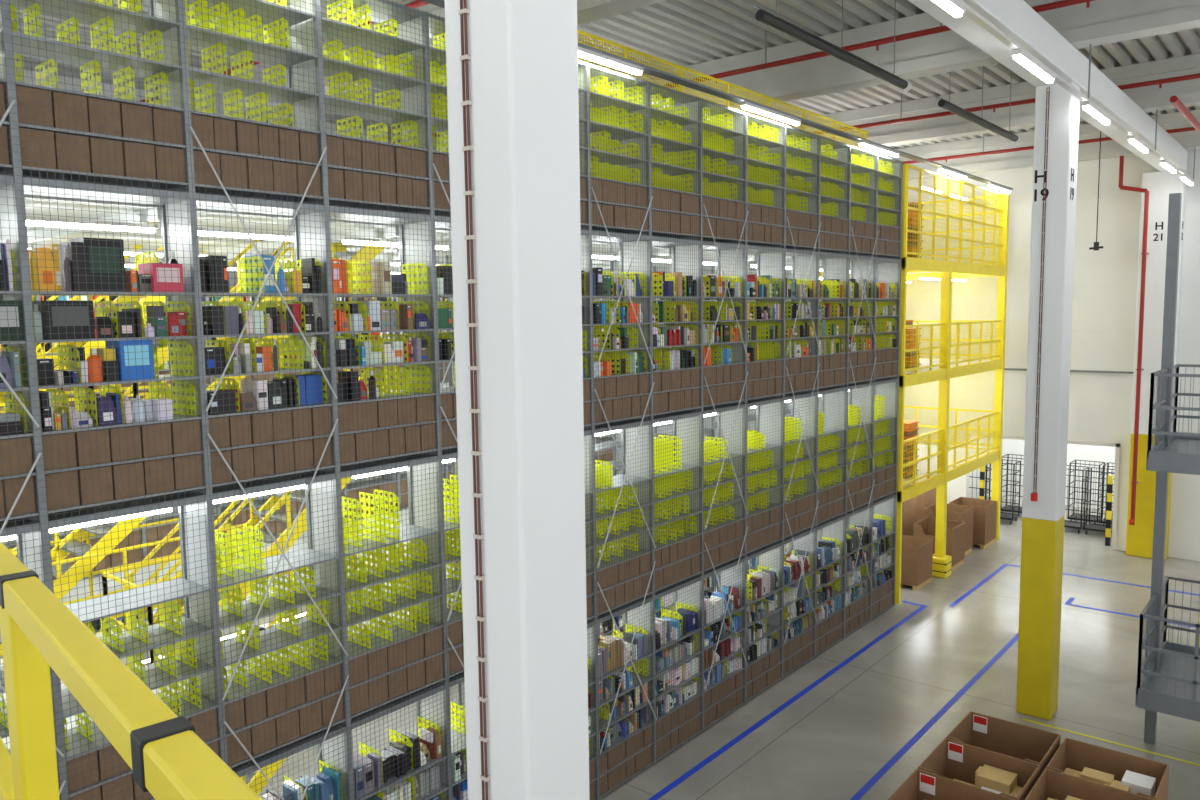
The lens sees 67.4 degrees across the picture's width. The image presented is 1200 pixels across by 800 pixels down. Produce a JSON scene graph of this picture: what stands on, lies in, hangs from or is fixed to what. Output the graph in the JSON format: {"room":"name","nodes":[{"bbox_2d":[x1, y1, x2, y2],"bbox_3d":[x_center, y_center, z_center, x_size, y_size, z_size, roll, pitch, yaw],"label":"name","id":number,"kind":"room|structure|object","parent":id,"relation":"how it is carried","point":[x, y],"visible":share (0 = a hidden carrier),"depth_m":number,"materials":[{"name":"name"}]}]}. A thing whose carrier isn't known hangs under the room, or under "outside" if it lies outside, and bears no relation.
{"room":"distribution center","nodes":[
{"label":"distribution center","id":0,"kind":"room"},
{"bbox_2d":[0,541,261,799],"bbox_3d":[-1.557,1.088,-0.013,4.667,1.180,3.810,4,7,40],"label":"guardrail","id":1,"kind":"object","parent":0,"point":[166,757],"visible":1,"depth_m":1.32,"materials":[{"name":"metal"}]},
{"bbox_2d":[2,68,653,545],"bbox_3d":[-5.687,-1.320,24.225,0.250,11.500,38.000,4,7,40],"label":"wall","id":2,"kind":"structure","parent":0,"point":[231,282],"depth_m":18.91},
{"bbox_2d":[367,382,448,393],"bbox_3d":[-3.608,0.229,14.812,8.000,0.220,20.976,4,7,40],"label":"deck","id":3,"kind":"object","parent":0,"point":[444,385],"visible":0.03,"depth_m":19.15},
{"bbox_2d":[0,244,204,412],"bbox_3d":[-6.807,-1.380,12.077,0.950,3.639,3.322,4,7,40],"label":"metal staircase","id":4,"kind":"structure","parent":3,"relation":"on","point":[54,350],"depth_m":12.15,"materials":[{"name":"metal"}]},
{"bbox_2d":[116,239,385,400],"bbox_3d":[-4.380,-1.363,11.555,0.950,3.639,3.322,4,7,40],"label":"metal staircase","id":5,"kind":"structure","parent":3,"relation":"on","point":[369,257],"depth_m":11.77,"materials":[{"name":"metal"}]},
{"bbox_2d":[192,0,665,118],"bbox_3d":[2.216,-5.357,9.858,29.700,0.895,0.500,4,7,40],"label":"ceiling beam","id":6,"kind":"structure","parent":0,"point":[588,11],"depth_m":13.47,"materials":[{"name":"white metal"}]},
{"bbox_2d":[10,0,1199,151],"bbox_3d":[5.671,-6.431,14.177,30.000,0.300,38.000,4,7,40],"label":"ceiling","id":7,"kind":"structure","parent":0,"point":[683,33],"depth_m":16.11,"materials":[{"name":"metal"}]},
{"bbox_2d":[139,0,429,101],"bbox_3d":[1.333,-5.352,9.027,28.000,0.710,0.090,4,7,40],"label":"pipe","id":8,"kind":"object","parent":7,"relation":"hanging from","point":[417,3],"visible":0.14,"depth_m":12.85,"materials":[{"name":"red metal"}]},
{"bbox_2d":[390,0,1094,143],"bbox_3d":[5.167,-5.852,13.615,28.000,0.710,0.090,4,7,40],"label":"pipe","id":9,"kind":"object","parent":7,"relation":"hanging from","point":[1064,3],"visible":0.38,"depth_m":14.40,"materials":[{"name":"red metal"}]},
{"bbox_2d":[752,0,911,91],"bbox_3d":[3.368,-5.380,12.443,0.195,1.373,4.630,4,7,40],"label":"heater","id":10,"kind":"object","parent":7,"relation":"hanging from","point":[772,20],"visible":1,"depth_m":12.12,"materials":[{"name":"black metal"}]},
{"bbox_2d":[935,66,1020,143],"bbox_3d":[7.298,-5.892,17.146,0.195,1.373,4.530,4,7,40],"label":"heater","id":11,"kind":"object","parent":7,"relation":"hanging from","point":[947,105],"visible":0.91,"depth_m":16.96,"materials":[{"name":"black metal"}]},
{"bbox_2d":[811,73,1199,133],"bbox_3d":[9.065,-6.360,18.280,28.000,0.710,0.090,4,7,40],"label":"pipe","id":12,"kind":"object","parent":7,"relation":"hanging from","point":[1160,82],"visible":0.28,"depth_m":18.91,"materials":[{"name":"metal"}]},
{"bbox_2d":[821,127,1195,172],"bbox_3d":[12.835,-6.851,22.791,28.000,0.710,0.090,4,7,40],"label":"pipe","id":13,"kind":"object","parent":7,"relation":"hanging from","point":[1106,138],"visible":0.21,"depth_m":24.33,"materials":[{"name":"metal"}]},
{"bbox_2d":[909,0,1187,170],"bbox_3d":[4.652,-4.799,11.022,0.560,0.490,31.600,4,7,40],"label":"girder","id":14,"kind":"object","parent":7,"relation":"attached to","point":[1016,19],"visible":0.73,"depth_m":13.05,"materials":[{"name":"white metal"}]},
{"bbox_2d":[932,0,1195,185],"bbox_3d":[5.862,-4.643,11.727,0.100,0.970,28.200,4,7,40],"label":"strip light","id":15,"kind":"object","parent":7,"relation":"hanging from","point":[955,8],"visible":1,"depth_m":11.75,"materials":[{"name":"glowing white plastic diffuser"},{"name":"white painted metal"}]},
{"bbox_2d":[1089,131,1102,250],"bbox_3d":[12.164,-5.387,21.942,0.303,3.440,0.120,4,7,40],"label":"camera","id":16,"kind":"object","parent":7,"relation":"hanging from","point":[1096,244],"visible":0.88,"depth_m":22.01,"materials":[{"name":"black metal"}]},
{"bbox_2d":[1169,95,1199,133],"bbox_3d":[12.328,-5.589,18.514,0.120,0.120,7.000,4,7,40],"label":"pipe","id":17,"kind":"object","parent":7,"relation":"hanging from","point":[1174,100],"visible":1,"depth_m":16.79,"materials":[{"name":"red metal"}]},
{"bbox_2d":[252,496,1199,799],"bbox_3d":[5.835,5.261,15.313,30.000,0.204,38.000,4,7,40],"label":"floor","id":18,"kind":"structure","parent":0,"point":[828,743],"depth_m":15.62,"materials":[{"name":"concrete"}]},
{"bbox_2d":[96,529,237,666],"bbox_3d":[-6.735,3.795,12.580,0.950,3.639,3.322,4,7,40],"label":"metal staircase","id":19,"kind":"structure","parent":18,"relation":"on","point":[178,549],"depth_m":13.34,"materials":[{"name":"metal"}]},
{"bbox_2d":[0,267,612,659],"bbox_3d":[-6.124,0.221,16.914,0.550,9.860,20.952,4,7,40],"label":"shelving rack","id":20,"kind":"object","parent":18,"relation":"on","point":[443,366],"visible":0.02,"depth_m":16.15,"materials":[{"name":"metal"}]},
{"bbox_2d":[0,470,711,749],"bbox_3d":[-3.572,2.816,15.064,8.000,0.220,20.976,4,7,40],"label":"deck","id":21,"kind":"object","parent":20,"relation":"on","point":[73,592],"visible":0.02,"depth_m":13.80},
{"bbox_2d":[0,381,166,656],"bbox_3d":[-6.771,1.207,12.328,0.950,3.639,3.322,4,7,40],"label":"metal staircase","id":22,"kind":"structure","parent":21,"relation":"on","point":[82,534],"depth_m":11.89,"materials":[{"name":"metal"}]},
{"bbox_2d":[0,347,404,665],"bbox_3d":[-5.624,-0.106,11.881,3.440,6.270,4.640,4,7,40],"label":"guardrail","id":23,"kind":"object","parent":21,"relation":"on","point":[164,559],"visible":0.09,"depth_m":11.70,"materials":[{"name":"yellow metal"}]},
{"bbox_2d":[129,367,387,656],"bbox_3d":[-4.344,1.224,11.806,0.950,3.639,3.322,4,7,40],"label":"metal staircase","id":24,"kind":"structure","parent":21,"relation":"on","point":[293,495],"depth_m":11.51,"materials":[{"name":"metal"}]},
{"bbox_2d":[0,216,848,662],"bbox_3d":[-2.899,-0.706,14.415,5.980,7.522,20.750,4,7,40],"label":"tubes","id":25,"kind":"object","parent":21,"relation":"attached to","point":[216,232],"visible":0.05,"depth_m":9.03,"materials":[{"name":"white"}]},
{"bbox_2d":[240,524,391,794],"bbox_3d":[-4.308,3.812,12.057,0.950,3.639,3.322,4,7,40],"label":"metal staircase","id":26,"kind":"structure","parent":18,"relation":"on","point":[269,770],"depth_m":11.48,"materials":[{"name":"metal"}]},
{"bbox_2d":[0,0,902,799],"bbox_3d":[-0.274,0.609,12.075,0.594,9.860,20.964,4,7,40],"label":"shelving rack","id":27,"kind":"object","parent":18,"relation":"on","point":[655,685],"visible":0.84,"depth_m":9.33,"materials":[{"name":"metal"}]},
{"bbox_2d":[24,194,850,274],"bbox_3d":[-3.644,-2.359,14.561,8.000,0.220,20.976,4,7,40],"label":"deck","id":28,"kind":"object","parent":27,"relation":"on","point":[237,246],"visible":0.21,"depth_m":10.01,"materials":[{"name":"white metal"}]},
{"bbox_2d":[420,0,1012,192],"bbox_3d":[2.344,-4.652,14.244,0.180,0.120,28.446,4,7,40],"label":"strip light","id":29,"kind":"object","parent":27,"relation":"on","point":[584,51],"visible":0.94,"depth_m":14.23,"materials":[{"name":"glowing light diffuser"},{"name":"white plastic"},{"name":"white painted metal"}]},
{"bbox_2d":[577,29,868,160],"bbox_3d":[2.355,-5.071,15.416,0.340,0.715,11.470,4,7,40],"label":"fence","id":30,"kind":"object","parent":27,"relation":"on","point":[835,124],"visible":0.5,"depth_m":14.98,"materials":[{"name":"yellow metal"}]},
{"bbox_2d":[442,108,790,716],"bbox_3d":[1.290,0.057,17.532,0.550,9.860,10.504,4,7,40],"label":"shelving rack","id":31,"kind":"object","parent":18,"relation":"on","point":[706,270],"visible":0.03,"depth_m":17.20,"materials":[{"name":"metal"}]},
{"bbox_2d":[902,496,916,535],"bbox_3d":[7.997,3.418,24.682,1.000,1.600,1.000,4,7,40],"label":"box","id":32,"kind":"object","parent":18,"relation":"on","point":[909,507],"visible":0.03,"depth_m":24.31,"materials":[{"name":"brown cardboard"}]},
{"bbox_2d":[820,164,1009,603],"bbox_3d":[7.733,-0.640,23.955,3.905,9.825,7.475,4,7,40],"label":"platform","id":33,"kind":"object","parent":18,"relation":"on","point":[938,464],"visible":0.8,"depth_m":22.57,"materials":[{"name":"paint"}]},
{"bbox_2d":[906,320,913,327],"bbox_3d":[7.864,-1.555,24.122,0.860,1.170,0.660,4,7,40],"label":"crates","id":34,"kind":"object","parent":33,"relation":"on","point":[908,322],"visible":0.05,"depth_m":23.85,"materials":[{"name":"orange plastic"}]},
{"bbox_2d":[903,420,918,478],"bbox_3d":[7.262,1.182,22.046,0.860,1.340,0.660,4,7,40],"label":"crates","id":35,"kind":"object","parent":33,"relation":"on","point":[910,430],"visible":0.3,"depth_m":21.66,"materials":[{"name":"orange plastic"}]},
{"bbox_2d":[905,328,920,368],"bbox_3d":[7.228,-1.236,21.811,0.860,1.000,0.660,4,7,40],"label":"crates","id":36,"kind":"object","parent":33,"relation":"on","point":[907,329],"visible":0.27,"depth_m":21.40,"materials":[{"name":"orange plastic"}]},
{"bbox_2d":[907,202,923,257],"bbox_3d":[7.190,-3.993,21.543,0.860,1.340,0.660,4,7,40],"label":"crates","id":37,"kind":"object","parent":33,"relation":"on","point":[911,212],"visible":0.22,"depth_m":21.13,"materials":[{"name":"orange plastic"}]},
{"bbox_2d":[901,535,932,590],"bbox_3d":[7.467,3.958,22.046,1.000,1.050,1.000,4,7,40],"label":"box","id":38,"kind":"object","parent":18,"relation":"on","point":[917,552],"visible":0.48,"depth_m":21.59,"materials":[{"name":"brown cardboard"}]},
{"bbox_2d":[917,488,935,521],"bbox_3d":[9.020,3.285,25.906,1.000,1.600,1.000,4,7,40],"label":"box","id":39,"kind":"object","parent":18,"relation":"on","point":[928,498],"visible":0.04,"depth_m":25.28,"materials":[{"name":"brown cardboard"}]},
{"bbox_2d":[913,517,964,570],"bbox_3d":[8.886,3.763,23.585,1.000,1.100,1.000,4,7,40],"label":"box","id":40,"kind":"object","parent":18,"relation":"on","point":[926,527],"visible":0.49,"depth_m":23.38,"materials":[{"name":"brown cardboard"}]},
{"bbox_2d":[924,503,973,554],"bbox_3d":[9.562,3.570,24.700,1.000,1.250,1.000,4,7,40],"label":"box","id":41,"kind":"object","parent":18,"relation":"on","point":[961,513],"visible":0.3,"depth_m":24.58,"materials":[{"name":"brown cardboard"}]},
{"bbox_2d":[888,769,1015,799],"bbox_3d":[4.081,5.153,10.496,1.170,1.000,0.990,4,7,40],"label":"box","id":42,"kind":"object","parent":18,"relation":"on","point":[920,785],"visible":1,"depth_m":10.96,"materials":[{"name":"brown cardboard"}]},
{"bbox_2d":[949,497,996,548],"bbox_3d":[10.611,3.489,25.645,1.000,1.200,1.000,4,7,40],"label":"box","id":43,"kind":"object","parent":18,"relation":"on","point":[984,516],"visible":0.56,"depth_m":25.20,"materials":[{"name":"brown cardboard"}]},
{"bbox_2d":[918,738,1039,799],"bbox_3d":[4.739,5.067,11.284,1.170,1.000,0.990,4,7,40],"label":"box","id":44,"kind":"object","parent":18,"relation":"on","point":[1008,776],"visible":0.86,"depth_m":11.52,"materials":[{"name":"brown cardboard"}]},
{"bbox_2d":[969,463,990,499],"bbox_3d":[11.913,2.814,28.733,0.840,1.910,0.740,4,7,40],"label":"roll cage","id":45,"kind":"object","parent":18,"relation":"on","point":[989,468],"visible":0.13,"depth_m":28.78,"materials":[{"name":"black metal"}]},
{"bbox_2d":[985,459,1020,524],"bbox_3d":[12.605,2.860,28.160,0.840,1.910,0.740,4,7,40],"label":"roll cage","id":46,"kind":"object","parent":18,"relation":"on","point":[1007,516],"visible":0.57,"depth_m":28.15,"materials":[{"name":"black metal"}]},
{"bbox_2d":[946,711,1060,774],"bbox_3d":[5.397,4.981,12.071,1.170,1.000,0.990,4,7,40],"label":"box","id":47,"kind":"object","parent":18,"relation":"on","point":[1023,742],"visible":0.49,"depth_m":12.42,"materials":[{"name":"brown cardboard"}]},
{"bbox_2d":[1000,454,1023,512],"bbox_3d":[13.449,2.765,29.014,0.840,1.910,0.740,4,7,40],"label":"roll cage","id":48,"kind":"object","parent":18,"relation":"on","point":[1008,507],"visible":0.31,"depth_m":29.31,"materials":[{"name":"black metal"}]},
{"bbox_2d":[1016,516,1064,719],"bbox_3d":[7.249,3.532,14.826,0.522,3.300,0.552,4,7,40],"label":"column","id":49,"kind":"structure","parent":18,"relation":"on","point":[1042,541],"depth_m":14.62,"materials":[{"name":"yellow paint"}]},
{"bbox_2d":[1022,81,1079,520],"bbox_3d":[7.178,-1.494,14.337,0.520,6.800,0.550,4,7,40],"label":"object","id":50,"kind":"structure","parent":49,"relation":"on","point":[1063,131],"depth_m":14.12,"materials":[{"name":"white paint"}]},
{"bbox_2d":[1031,87,1049,500],"bbox_3d":[6.915,-1.595,14.121,0.100,6.450,0.100,4,7,40],"label":"cable","id":51,"kind":"object","parent":50,"relation":"attached to","point":[1034,496],"visible":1,"depth_m":14.14,"materials":[{"name":"brown plastic"}]},
{"bbox_2d":[1035,170,1045,182],"bbox_3d":[6.863,-3.483,14.017,0.170,0.199,0.004,4,7,40],"label":"lettering","id":52,"kind":"object","parent":50,"relation":"attached to","point":[1036,176],"visible":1,"depth_m":14.04,"materials":[{"name":"black paint"}]},
{"bbox_2d":[1034,188,1048,201],"bbox_3d":[6.883,-3.196,14.031,0.205,0.191,0.004,4,7,40],"label":"lettering","id":53,"kind":"object","parent":50,"relation":"attached to","point":[1047,191],"visible":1,"depth_m":14.03,"materials":[{"name":"black paint"}]},
{"bbox_2d":[979,466,1112,545],"bbox_3d":[12.898,2.999,26.217,3.540,2.000,0.080,4,7,40],"label":"post","id":54,"kind":"object","parent":18,"relation":"on","point":[982,469],"visible":0.75,"depth_m":25.14,"materials":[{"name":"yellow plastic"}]},
{"bbox_2d":[1064,465,1088,533],"bbox_3d":[14.067,2.957,26.949,0.840,1.910,0.740,4,7,40],"label":"roll cage","id":55,"kind":"object","parent":18,"relation":"on","point":[1069,524],"visible":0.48,"depth_m":26.94,"materials":[{"name":"black metal"}]},
{"bbox_2d":[1068,460,1104,523],"bbox_3d":[14.987,2.867,27.739,0.840,1.910,0.740,4,7,40],"label":"roll cage","id":56,"kind":"object","parent":18,"relation":"on","point":[1072,516],"visible":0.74,"depth_m":27.78,"materials":[{"name":"black metal"}]},
{"bbox_2d":[1025,768,1154,799],"bbox_3d":[5.689,5.140,10.498,1.180,0.980,0.990,4,7,40],"label":"box","id":57,"kind":"object","parent":18,"relation":"on","point":[1051,784],"visible":1,"depth_m":10.94,"materials":[{"name":"brown cardboard"}]},
{"bbox_2d":[1083,467,1114,534],"bbox_3d":[14.743,3.002,26.389,0.840,1.910,0.740,4,7,40],"label":"roll cage","id":58,"kind":"object","parent":18,"relation":"on","point":[1092,527],"visible":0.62,"depth_m":26.63,"materials":[{"name":"black metal"}]},
{"bbox_2d":[1046,737,1168,799],"bbox_3d":[6.347,5.054,11.286,1.180,0.980,0.990,4,7,40],"label":"box","id":59,"kind":"object","parent":18,"relation":"on","point":[1141,776],"visible":0.8,"depth_m":11.48,"materials":[{"name":"brown cardboard"}]},
{"bbox_2d":[1100,462,1114,524],"bbox_3d":[15.679,2.913,27.166,0.840,1.910,0.740,4,7,40],"label":"roll cage","id":60,"kind":"object","parent":18,"relation":"on","point":[1107,466],"visible":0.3,"depth_m":27.23,"materials":[{"name":"black metal"}]},
{"bbox_2d":[1126,434,1171,559],"bbox_3d":[14.632,2.540,23.973,0.922,3.300,0.442,4,7,40],"label":"column","id":61,"kind":"structure","parent":18,"relation":"on","point":[1139,536],"depth_m":23.88,"materials":[{"name":"yellow paint"}]},
{"bbox_2d":[1131,169,1185,434],"bbox_3d":[14.562,-2.486,23.484,0.920,6.800,0.440,4,7,40],"label":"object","id":62,"kind":"structure","parent":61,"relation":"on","point":[1160,184],"depth_m":23.31,"materials":[{"name":"white paint"}]},
{"bbox_2d":[1118,156,1148,524],"bbox_3d":[13.845,-1.508,23.608,0.720,9.650,0.430,4,7,40],"label":"riser pipe","id":63,"kind":"object","parent":62,"relation":"attached to","point":[1144,253],"visible":1,"depth_m":23.36,"materials":[{"name":"red metal"}]},
{"bbox_2d":[1153,233,1162,240],"bbox_3d":[14.361,-4.191,23.171,0.207,0.188,0.004,4,7,40],"label":"lettering","id":64,"kind":"object","parent":62,"relation":"attached to","point":[1161,233],"visible":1,"depth_m":23.18,"materials":[{"name":"black paint"}]},
{"bbox_2d":[1155,222,1162,229],"bbox_3d":[14.374,-4.474,23.129,0.170,0.199,0.004,4,7,40],"label":"lettering","id":65,"kind":"object","parent":62,"relation":"attached to","point":[1156,225],"visible":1,"depth_m":23.14,"materials":[{"name":"black paint"}]},
{"bbox_2d":[1135,193,1199,744],"bbox_3d":[8.863,1.294,11.940,2.790,8.332,3.887,4,7,40],"label":"stair tower","id":66,"kind":"object","parent":18,"relation":"on","point":[1169,684],"visible":1,"depth_m":13.13,"materials":[{"name":"metal"}]},
{"bbox_3d":[-0.400,4.529,5.672,0.522,3.300,0.552,4,7,40],"label":"column","id":67,"kind":"structure","parent":18,"relation":"on","visible":0},
{"bbox_2d":[444,0,589,799],"bbox_3d":[-0.470,-0.497,5.184,0.520,6.800,0.550,4,7,40],"label":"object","id":68,"kind":"structure","parent":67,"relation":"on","point":[523,64],"depth_m":5.03,"materials":[{"name":"white paint"}]},
{"bbox_2d":[458,0,489,799],"bbox_3d":[-0.734,-0.598,4.968,0.100,6.450,0.100,4,7,40],"label":"cable","id":69,"kind":"object","parent":68,"relation":"attached to","point":[462,12],"visible":1,"depth_m":5.04,"materials":[{"name":"brown plastic"}]},
{"bbox_2d":[390,0,1199,150],"bbox_3d":[6.050,-5.857,14.446,29.700,0.895,0.500,4,7,40],"label":"ceiling beam","id":70,"kind":"structure","parent":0,"point":[1104,22],"depth_m":14.97,"materials":[{"name":"metal"}]},
{"bbox_2d":[715,149,1199,560],"bbox_3d":[13.947,-1.627,24.553,30.000,11.500,0.254,4,7,40],"label":"wall","id":71,"kind":"structure","parent":0,"point":[1105,279],"depth_m":24.66,"materials":[{"name":"white paint"}]},
{"bbox_2d":[964,432,1119,549],"bbox_3d":[12.585,2.551,25.959,4.140,2.950,0.040,4,7,40],"label":"trim","id":72,"kind":"structure","parent":71,"relation":"attached to","point":[1117,445],"depth_m":24.72,"materials":[{"name":"white metal"}]},
{"bbox_2d":[1004,368,1133,373],"bbox_3d":[10.599,-0.979,27.156,9.600,0.057,0.060,4,7,40],"label":"conduit","id":73,"kind":"object","parent":71,"relation":"attached to","point":[1021,369],"visible":0.22,"depth_m":24.72,"materials":[{"name":"metal"}]},
{"bbox_2d":[750,54,1199,149],"bbox_3d":[9.884,-6.356,19.034,29.700,0.895,0.500,4,7,40],"label":"ceiling beam","id":74,"kind":"structure","parent":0,"point":[1151,98],"depth_m":19.80,"materials":[{"name":"white metal"}]},
{"bbox_2d":[874,109,1199,179],"bbox_3d":[13.686,-6.852,23.584,29.700,0.895,0.500,4,7,40],"label":"ceiling beam","id":75,"kind":"structure","parent":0,"point":[1189,140],"depth_m":25.18,"materials":[{"name":"white metal"}]},
{"bbox_2d":[969,436,1115,510],"bbox_3d":[14.603,1.750,27.971,7.000,4.100,5.250,4,7,40],"label":"wall","id":76,"kind":"structure","parent":0,"point":[1076,452],"depth_m":30.20,"materials":[{"name":"white paint"}]}
]}

